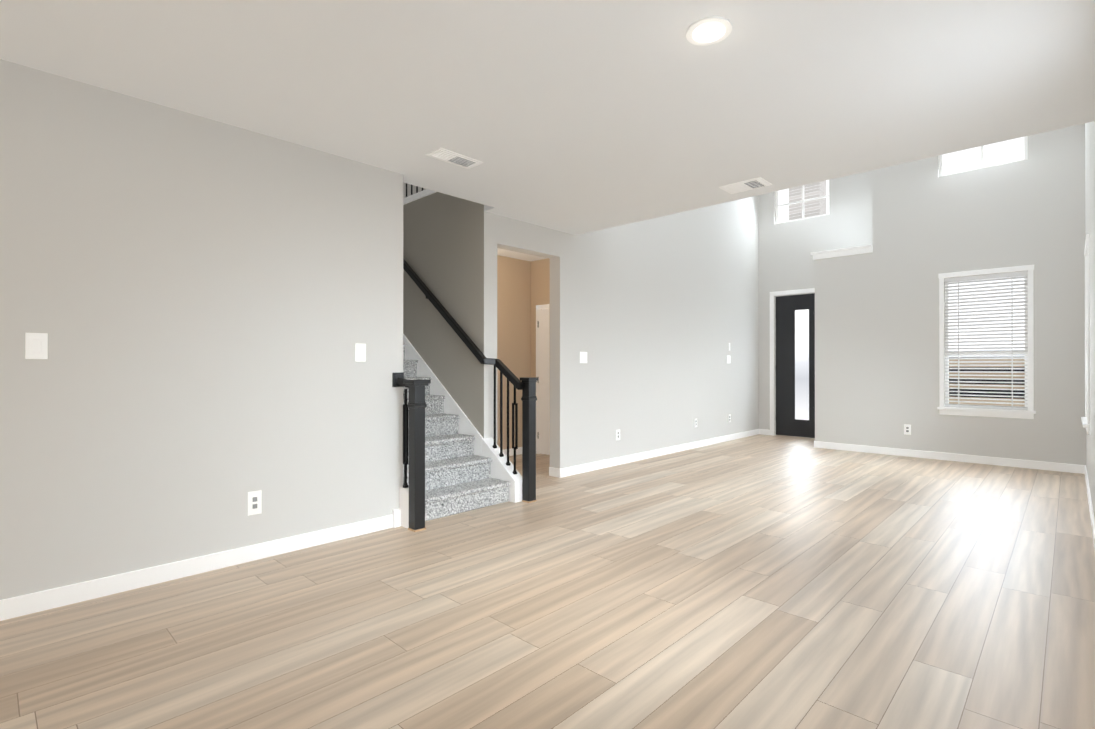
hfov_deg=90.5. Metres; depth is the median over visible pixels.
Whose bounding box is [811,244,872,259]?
trim
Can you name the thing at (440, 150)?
ceiling vent
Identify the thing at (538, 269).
wall
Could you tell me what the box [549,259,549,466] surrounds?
liner
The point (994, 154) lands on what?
backdrop
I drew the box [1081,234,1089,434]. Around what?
window
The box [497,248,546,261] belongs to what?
ceiling
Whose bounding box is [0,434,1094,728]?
floor
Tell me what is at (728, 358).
light switch
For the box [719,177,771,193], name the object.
ceiling vent
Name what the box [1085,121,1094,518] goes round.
wall
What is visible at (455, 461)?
staircase
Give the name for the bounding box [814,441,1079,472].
baseboard
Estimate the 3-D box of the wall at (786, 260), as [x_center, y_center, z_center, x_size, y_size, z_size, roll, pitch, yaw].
[4.620,-1.534,9.243,2.339,5.600,0.140,0,0,44]
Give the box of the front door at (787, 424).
[776,293,814,437]
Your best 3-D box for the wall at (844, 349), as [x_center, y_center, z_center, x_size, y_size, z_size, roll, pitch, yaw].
[4.701,-0.166,8.370,0.777,2.860,1.000,0,0,44]
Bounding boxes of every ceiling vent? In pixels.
[426,147,482,168]
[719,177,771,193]
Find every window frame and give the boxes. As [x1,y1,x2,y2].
[776,180,829,223]
[937,265,1035,418]
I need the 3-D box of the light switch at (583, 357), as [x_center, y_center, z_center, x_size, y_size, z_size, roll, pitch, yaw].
[0.421,-0.082,6.326,0.009,0.132,0.130,0,0,44]
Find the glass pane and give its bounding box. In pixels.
[794,308,809,420]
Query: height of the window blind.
1.696 m
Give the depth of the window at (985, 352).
6.95 m
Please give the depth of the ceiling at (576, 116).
2.86 m
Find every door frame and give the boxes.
[536,304,548,453]
[770,288,814,435]
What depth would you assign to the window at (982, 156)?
6.95 m
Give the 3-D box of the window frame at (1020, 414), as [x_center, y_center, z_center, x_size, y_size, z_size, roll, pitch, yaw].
[5.526,-0.271,6.872,0.970,1.862,0.075,0,0,44]
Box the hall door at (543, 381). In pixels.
[538,309,548,454]
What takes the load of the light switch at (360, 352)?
attached to the wall at (206, 304)
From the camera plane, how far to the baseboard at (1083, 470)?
4.61 m
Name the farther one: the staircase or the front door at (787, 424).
the front door at (787, 424)
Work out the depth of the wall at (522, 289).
7.53 m
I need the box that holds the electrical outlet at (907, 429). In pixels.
[904,424,910,434]
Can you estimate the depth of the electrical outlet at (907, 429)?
7.44 m
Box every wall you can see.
[0,59,402,599]
[403,183,424,197]
[403,192,483,437]
[484,196,758,468]
[497,255,528,449]
[529,258,548,454]
[758,170,872,435]
[815,252,872,445]
[872,123,1085,464]
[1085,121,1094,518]
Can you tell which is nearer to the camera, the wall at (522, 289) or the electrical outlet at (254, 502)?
the electrical outlet at (254, 502)
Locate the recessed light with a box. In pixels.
[686,16,731,44]
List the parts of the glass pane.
front door glass pane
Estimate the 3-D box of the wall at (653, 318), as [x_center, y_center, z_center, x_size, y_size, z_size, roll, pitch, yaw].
[1.605,-1.538,7.682,0.160,5.600,6.570,0,0,44]
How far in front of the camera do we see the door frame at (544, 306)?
7.68 m
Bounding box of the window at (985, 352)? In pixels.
[945,276,1027,407]
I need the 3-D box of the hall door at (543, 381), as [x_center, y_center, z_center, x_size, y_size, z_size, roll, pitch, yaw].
[0.172,0.240,7.365,0.810,2.018,0.044,0,0,44]
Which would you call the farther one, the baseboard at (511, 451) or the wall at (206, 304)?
the baseboard at (511, 451)
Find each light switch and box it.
[25,333,47,358]
[355,343,365,361]
[580,352,586,362]
[727,355,730,362]
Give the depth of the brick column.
10.19 m
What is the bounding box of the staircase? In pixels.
[392,258,538,531]
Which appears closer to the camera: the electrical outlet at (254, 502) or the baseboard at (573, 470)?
the electrical outlet at (254, 502)
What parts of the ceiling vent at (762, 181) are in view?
ceiling air vent louvers, ceiling air vent grille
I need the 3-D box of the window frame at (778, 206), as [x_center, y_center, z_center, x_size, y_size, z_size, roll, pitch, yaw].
[4.446,-2.843,9.452,0.914,0.680,0.045,0,0,44]
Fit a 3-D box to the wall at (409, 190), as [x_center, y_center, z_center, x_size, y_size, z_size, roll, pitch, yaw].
[-1.816,-1.531,10.142,0.120,5.600,7.770,0,0,44]
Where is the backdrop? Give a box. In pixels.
[779,137,1024,406]
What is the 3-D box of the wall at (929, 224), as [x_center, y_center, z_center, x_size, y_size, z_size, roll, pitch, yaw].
[5.510,-1.540,6.998,2.297,5.600,0.140,0,0,44]
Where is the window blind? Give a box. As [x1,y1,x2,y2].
[944,271,1027,409]
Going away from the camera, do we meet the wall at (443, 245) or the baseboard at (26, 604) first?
the baseboard at (26, 604)
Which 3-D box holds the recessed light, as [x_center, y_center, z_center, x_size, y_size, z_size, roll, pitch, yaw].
[0.721,-1.486,2.426,0.196,0.013,0.196,0,0,44]
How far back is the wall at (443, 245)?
5.65 m
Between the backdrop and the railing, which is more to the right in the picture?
the backdrop
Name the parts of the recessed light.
ceiling light lens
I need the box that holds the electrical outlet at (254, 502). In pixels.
[248,490,261,515]
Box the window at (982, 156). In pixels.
[939,136,1027,176]
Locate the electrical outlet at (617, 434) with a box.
[616,429,619,439]
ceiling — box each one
[0,0,1094,234]
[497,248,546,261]
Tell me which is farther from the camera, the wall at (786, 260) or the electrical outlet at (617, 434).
the wall at (786, 260)
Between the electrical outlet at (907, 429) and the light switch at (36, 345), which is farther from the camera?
the electrical outlet at (907, 429)
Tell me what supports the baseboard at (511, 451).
attached to the wall at (522, 289)
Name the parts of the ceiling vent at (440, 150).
ceiling air vent louvers, ceiling air vent grille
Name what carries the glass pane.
attached to the front door at (787, 424)
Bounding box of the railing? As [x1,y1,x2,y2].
[403,183,435,204]
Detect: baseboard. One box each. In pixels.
[0,514,392,620]
[503,447,521,455]
[556,429,759,477]
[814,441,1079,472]
[1080,465,1094,550]
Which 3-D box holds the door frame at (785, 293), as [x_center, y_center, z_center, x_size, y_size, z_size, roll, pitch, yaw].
[4.407,-0.016,9.403,1.070,2.565,0.118,0,0,44]

